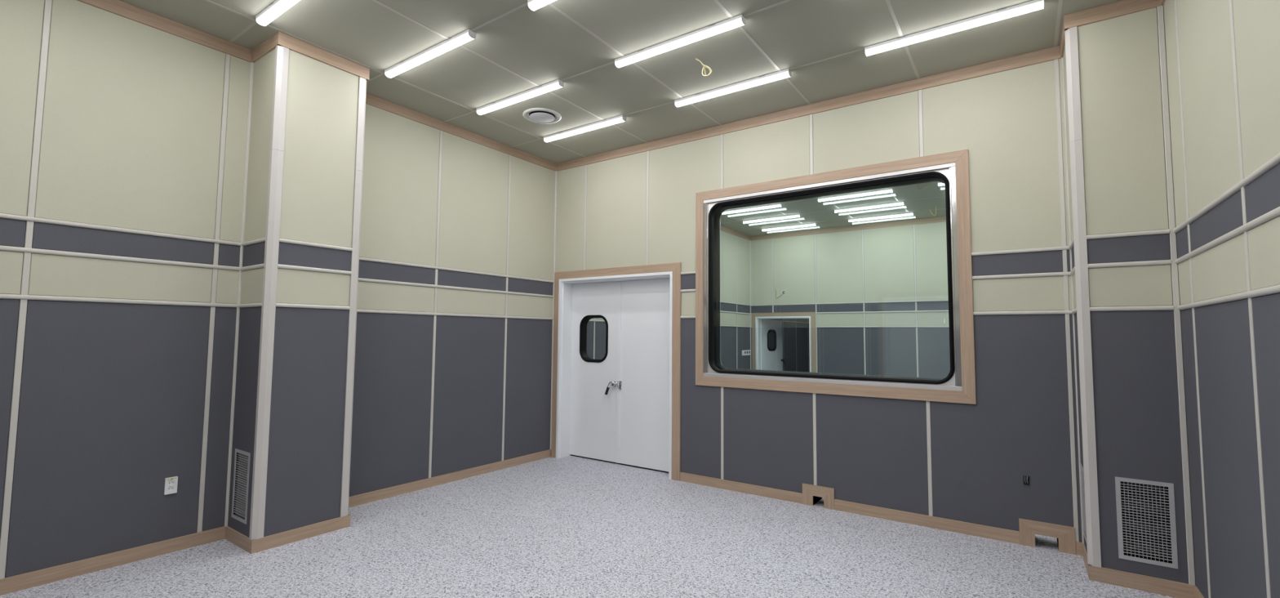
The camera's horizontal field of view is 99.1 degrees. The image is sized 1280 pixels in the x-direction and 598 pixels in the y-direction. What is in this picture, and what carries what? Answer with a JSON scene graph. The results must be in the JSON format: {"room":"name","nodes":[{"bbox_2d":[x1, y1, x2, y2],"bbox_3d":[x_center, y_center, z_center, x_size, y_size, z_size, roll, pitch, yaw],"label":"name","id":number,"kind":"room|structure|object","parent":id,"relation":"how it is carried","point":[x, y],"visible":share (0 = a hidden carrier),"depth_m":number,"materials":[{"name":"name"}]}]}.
{"room":"studio","nodes":[
{"label":"studio","id":0,"kind":"room"},
{"bbox_2d":[227,44,366,539],"bbox_3d":[-2.865,-0.081,4.610,0.526,4.000,0.727,-2,-5,35],"label":"wall column","id":1,"kind":"structure","parent":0,"point":[295,375],"depth_m":4.40,"materials":[{"name":"grey"}]},
{"bbox_2d":[231,448,250,524],"bbox_3d":[-3.079,1.450,4.266,0.285,0.531,0.079,-2,-5,35],"label":"vent grille","id":2,"kind":"object","parent":1,"relation":"attached to","point":[243,469],"visible":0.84,"depth_m":4.25,"materials":[{"name":"grey metal"}]},
{"bbox_2d":[224,514,351,553],"bbox_3d":[-2.881,1.867,4.485,0.522,0.097,0.729,-2,-5,35],"label":"baseboard","id":3,"kind":"structure","parent":1,"relation":"attached to","point":[252,546],"depth_m":4.26,"materials":[{"name":"brown wood"}]},
{"bbox_2d":[251,31,369,80],"bbox_3d":[-2.847,-2.024,4.736,0.526,0.104,0.731,-2,-5,35],"label":"trim","id":4,"kind":"structure","parent":1,"relation":"attached to","point":[280,38],"depth_m":4.51,"materials":[{"name":"brown wood"}]},
{"bbox_2d":[0,0,751,578],"bbox_3d":[-1.369,0.117,7.431,0.313,4.000,13.850,-2,-5,35],"label":"wall","id":5,"kind":"structure","parent":0,"point":[124,142],"depth_m":4.16,"materials":[{"name":"grey"}]},
{"bbox_2d":[164,475,177,494],"bbox_3d":[-3.497,1.390,4.067,0.012,0.120,0.073,-2,-5,35],"label":"wall socket","id":6,"kind":"object","parent":5,"relation":"attached to","point":[171,482],"visible":1,"depth_m":4.07,"materials":[{"name":"white plastic"}]},
{"bbox_2d":[0,448,551,595],"bbox_3d":[-3.137,1.870,4.569,0.026,0.097,6.749,-2,-5,35],"label":"baseboard","id":7,"kind":"structure","parent":5,"relation":"attached to","point":[48,575],"depth_m":4.06,"materials":[{"name":"brown wood"}]},
{"bbox_2d":[77,0,556,170],"bbox_3d":[-3.101,-2.020,4.822,0.030,0.104,6.749,-2,-5,35],"label":"trim","id":8,"kind":"structure","parent":5,"relation":"attached to","point":[118,7],"depth_m":4.48,"materials":[{"name":"brown wood"}]},
{"bbox_2d":[742,349,751,355],"bbox_3d":[2.455,1.239,12.587,0.018,0.120,0.462,-2,-5,35],"label":"switch panel","id":9,"kind":"object","parent":5,"relation":"attached to","point":[748,352],"visible":1,"depth_m":12.58,"materials":[{"name":"white plastic"}]},
{"bbox_2d":[0,455,1175,597],"bbox_3d":[3.153,2.307,8.754,7.278,0.120,21.450,-2,-5,35],"label":"floor","id":10,"kind":"structure","parent":0,"point":[569,526],"depth_m":4.10,"materials":[{"name":"carpet"}]},
{"bbox_2d":[120,0,1121,235],"bbox_3d":[1.251,-2.034,5.736,6.678,0.122,13.830,-2,-5,35],"label":"ceiling","id":11,"kind":"structure","parent":0,"point":[516,48],"depth_m":4.56,"materials":[{"name":"paint"}]},
{"bbox_2d":[255,0,299,26],"bbox_3d":[-2.368,-2.104,3.770,1.176,0.057,0.074,-2,-5,35],"label":"ceiling lamp","id":12,"kind":"object","parent":11,"relation":"attached to","point":[277,7],"visible":1,"depth_m":3.95,"materials":[{"name":"white plastic"}]},
{"bbox_2d":[384,28,475,78],"bbox_3d":[-1.791,-2.045,4.594,1.176,0.057,0.074,-2,-5,35],"label":"ceiling lamp","id":13,"kind":"object","parent":11,"relation":"attached to","point":[468,35],"visible":1,"depth_m":4.53,"materials":[{"name":"white plastic"}]},
{"bbox_2d":[476,79,564,115],"bbox_3d":[-1.214,-1.986,5.417,1.176,0.057,0.074,-2,-5,35],"label":"ceiling lamp","id":14,"kind":"object","parent":11,"relation":"attached to","point":[556,84],"visible":1,"depth_m":5.35,"materials":[{"name":"white plastic"}]},
{"bbox_2d":[527,0,555,10],"bbox_3d":[-0.291,-2.100,3.547,1.176,0.057,0.074,-2,-5,35],"label":"ceiling lamp","id":15,"kind":"object","parent":11,"relation":"attached to","point":[533,5],"visible":1,"depth_m":3.83,"materials":[{"name":"white plastic"}]},
{"bbox_2d":[522,107,561,124],"bbox_3d":[-1.060,-1.971,5.904,0.414,0.026,0.414,-2,-5,35],"label":"ceiling vent","id":16,"kind":"object","parent":11,"relation":"in","point":[538,115],"visible":1,"depth_m":5.86,"materials":[{"name":"white plastic"}]},
{"bbox_2d":[543,114,626,142],"bbox_3d":[-0.650,-1.929,6.221,1.176,0.057,0.074,-2,-5,35],"label":"ceiling lamp","id":17,"kind":"object","parent":11,"relation":"attached to","point":[620,118],"visible":1,"depth_m":6.17,"materials":[{"name":"white plastic"}]},
{"bbox_2d":[614,13,746,67],"bbox_3d":[0.285,-2.042,4.369,1.176,0.057,0.074,-2,-5,35],"label":"ceiling lamp","id":18,"kind":"object","parent":11,"relation":"attached to","point":[739,20],"visible":1,"depth_m":4.30,"materials":[{"name":"white plastic"}]},
{"bbox_2d":[695,57,711,76],"bbox_3d":[0.541,-1.964,4.614,0.157,0.187,0.028,-2,-5,35],"label":"cable coil","id":19,"kind":"object","parent":11,"relation":"hanging from","point":[698,60],"visible":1,"depth_m":4.60,"materials":[{"name":"beige plastic"}]},
{"bbox_2d":[674,68,791,106],"bbox_3d":[0.849,-1.984,5.174,1.176,0.057,0.074,-2,-5,35],"label":"ceiling lamp","id":20,"kind":"object","parent":11,"relation":"attached to","point":[787,73],"visible":1,"depth_m":5.11,"materials":[{"name":"white plastic"}]},
{"bbox_2d":[721,203,782,214],"bbox_3d":[2.039,-1.655,10.056,1.176,0.057,0.074,-2,-5,35],"label":"ceiling lamp","id":21,"kind":"object","parent":11,"relation":"attached to","point":[776,205],"visible":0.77,"depth_m":10.00,"materials":[{"name":"white plastic"}]},
{"bbox_2d":[742,213,800,223],"bbox_3d":[2.612,-1.596,10.874,1.176,0.057,0.074,-2,-5,35],"label":"ceiling lamp","id":22,"kind":"object","parent":11,"relation":"attached to","point":[785,216],"visible":1,"depth_m":10.82,"materials":[{"name":"white plastic"}]},
{"bbox_2d":[761,222,816,231],"bbox_3d":[3.179,-1.538,11.683,1.176,0.057,0.074,-2,-5,35],"label":"ceiling lamp","id":23,"kind":"object","parent":11,"relation":"attached to","point":[815,223],"visible":1,"depth_m":11.64,"materials":[{"name":"white plastic"}]},
{"bbox_2d":[817,187,893,201],"bbox_3d":[3.538,-1.710,9.009,1.176,0.057,0.074,-2,-5,35],"label":"ceiling lamp","id":24,"kind":"object","parent":11,"relation":"attached to","point":[891,189],"visible":1,"depth_m":8.97,"materials":[{"name":"white plastic"}]},
{"bbox_2d":[834,200,904,212],"bbox_3d":[4.112,-1.651,9.826,1.176,0.057,0.074,-2,-5,35],"label":"ceiling lamp","id":25,"kind":"object","parent":11,"relation":"attached to","point":[901,202],"visible":1,"depth_m":9.78,"materials":[{"name":"white plastic"}]},
{"bbox_2d":[848,211,913,222],"bbox_3d":[4.679,-1.593,10.635,1.176,0.057,0.074,-2,-5,35],"label":"ceiling lamp","id":26,"kind":"object","parent":11,"relation":"attached to","point":[911,213],"visible":1,"depth_m":10.59,"materials":[{"name":"white plastic"}]},
{"bbox_2d":[864,0,1044,56],"bbox_3d":[2.333,-2.039,4.137,1.176,0.057,0.074,-2,-5,35],"label":"ceiling lamp","id":27,"kind":"object","parent":11,"relation":"attached to","point":[1033,5],"visible":1,"depth_m":4.08,"materials":[{"name":"white plastic"}]},
{"bbox_2d":[768,318,809,372],"bbox_3d":[4.399,1.156,16.428,0.204,3.200,7.610,-2,-5,35],"label":"wall","id":28,"kind":"structure","parent":0,"point":[795,331],"depth_m":16.79,"materials":[{"name":"grey"}]},
{"bbox_2d":[555,57,1082,548],"bbox_3d":[1.394,0.037,5.831,6.678,4.000,0.308,-2,-5,35],"label":"wall","id":29,"kind":"structure","parent":0,"point":[965,462],"depth_m":4.86,"materials":[{"name":"grey"}]},
{"bbox_2d":[551,262,681,480],"bbox_3d":[-0.271,0.854,6.936,1.996,2.484,0.325,-2,-5,35],"label":"door","id":30,"kind":"structure","parent":29,"relation":"in","point":[623,406],"depth_m":6.96,"materials":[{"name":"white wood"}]},
{"bbox_2d":[555,44,1060,171],"bbox_3d":[1.116,-1.907,5.993,5.554,0.104,0.030,-2,-5,35],"label":"trim","id":31,"kind":"structure","parent":29,"relation":"attached to","point":[1052,53],"depth_m":5.37,"materials":[{"name":"brown wood"}]},
{"bbox_2d":[695,149,976,404],"bbox_3d":[1.812,-0.157,5.534,2.684,2.184,0.290,-2,-5,35],"label":"window","id":32,"kind":"structure","parent":29,"relation":"in","point":[951,169],"depth_m":5.22,"materials":[{"name":"brown wood"}]},
{"bbox_2d":[680,471,1194,597],"bbox_3d":[2.061,1.887,4.928,4.063,0.201,0.804,-2,-5,35],"label":"baseboard","id":33,"kind":"structure","parent":29,"relation":"attached to","point":[1065,535],"depth_m":4.51,"materials":[{"name":"brown wood"}]},
{"bbox_2d":[1022,475,1031,486],"bbox_3d":[3.095,1.454,4.366,0.050,0.081,0.013,-2,-5,35],"label":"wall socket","id":34,"kind":"object","parent":29,"relation":"attached to","point":[1026,479],"visible":1,"depth_m":4.37,"materials":[{"name":"black plastic"}]},
{"bbox_2d":[749,221,950,377],"bbox_3d":[5.141,0.419,11.175,6.678,4.000,0.193,-2,-5,35],"label":"wall","id":35,"kind":"structure","parent":0,"point":[878,297],"depth_m":11.38,"materials":[{"name":"grey"}]},
{"bbox_2d":[774,288,786,297],"bbox_3d":[3.205,-0.129,12.463,0.258,0.225,0.022,-2,-5,35],"label":"wall box","id":36,"kind":"object","parent":35,"relation":"attached to","point":[784,292],"visible":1,"depth_m":12.43,"materials":[{"name":"white plastic"}]},
{"bbox_2d":[751,311,816,372],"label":"door","id":37,"kind":"structure","parent":35,"relation":"in","point":[763,357],"depth_m":12.79,"materials":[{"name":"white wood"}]},
{"bbox_2d":[720,216,946,240],"bbox_3d":[3.310,-1.713,8.667,6.118,0.104,6.320,-2,-5,35],"label":"trim","id":38,"kind":"structure","parent":35,"relation":"attached to","point":[940,219],"depth_m":11.76,"materials":[{"name":"brown wood"}]},
{"bbox_2d":[1061,4,1195,585],"bbox_3d":[3.447,-0.070,3.918,0.527,4.000,0.516,-2,-5,35],"label":"wall","id":39,"kind":"structure","parent":0,"point":[1131,422],"depth_m":3.72,"materials":[{"name":"grey"}]},
{"bbox_2d":[1080,463,1086,542],"bbox_3d":[3.269,1.494,3.956,0.079,0.520,0.345,-2,-5,35],"label":"air vent","id":40,"kind":"object","parent":39,"relation":"in","point":[1082,467],"visible":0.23,"depth_m":4.05,"materials":[{"name":"grey metal"}]},
{"bbox_2d":[1060,0,1161,57],"bbox_3d":[3.457,-2.014,4.042,0.524,0.104,0.507,-2,-5,35],"label":"trim","id":41,"kind":"structure","parent":39,"relation":"attached to","point":[1122,7],"depth_m":3.86,"materials":[{"name":"brown wood"}]},
{"bbox_2d":[1115,476,1177,568],"bbox_3d":[3.349,1.466,3.621,0.288,0.535,0.079,-2,-5,35],"label":"air vent","id":42,"kind":"object","parent":39,"relation":"in","point":[1146,512],"visible":1,"depth_m":3.61,"materials":[{"name":"grey metal"}]},
{"bbox_2d":[1163,0,1279,597],"bbox_3d":[1.900,-0.274,1.008,0.308,4.000,7.050,-2,-5,35],"label":"wall","id":43,"kind":"structure","parent":0,"point":[1223,56],"depth_m":2.70,"materials":[{"name":"grey"}]},
{"bbox_2d":[1193,585,1204,597],"bbox_3d":[1.711,1.671,0.877,0.026,0.097,6.247,-2,-5,35],"label":"baseboard","id":44,"kind":"structure","parent":43,"relation":"attached to","point":[1197,593],"depth_m":3.38,"materials":[{"name":"brown wood"}]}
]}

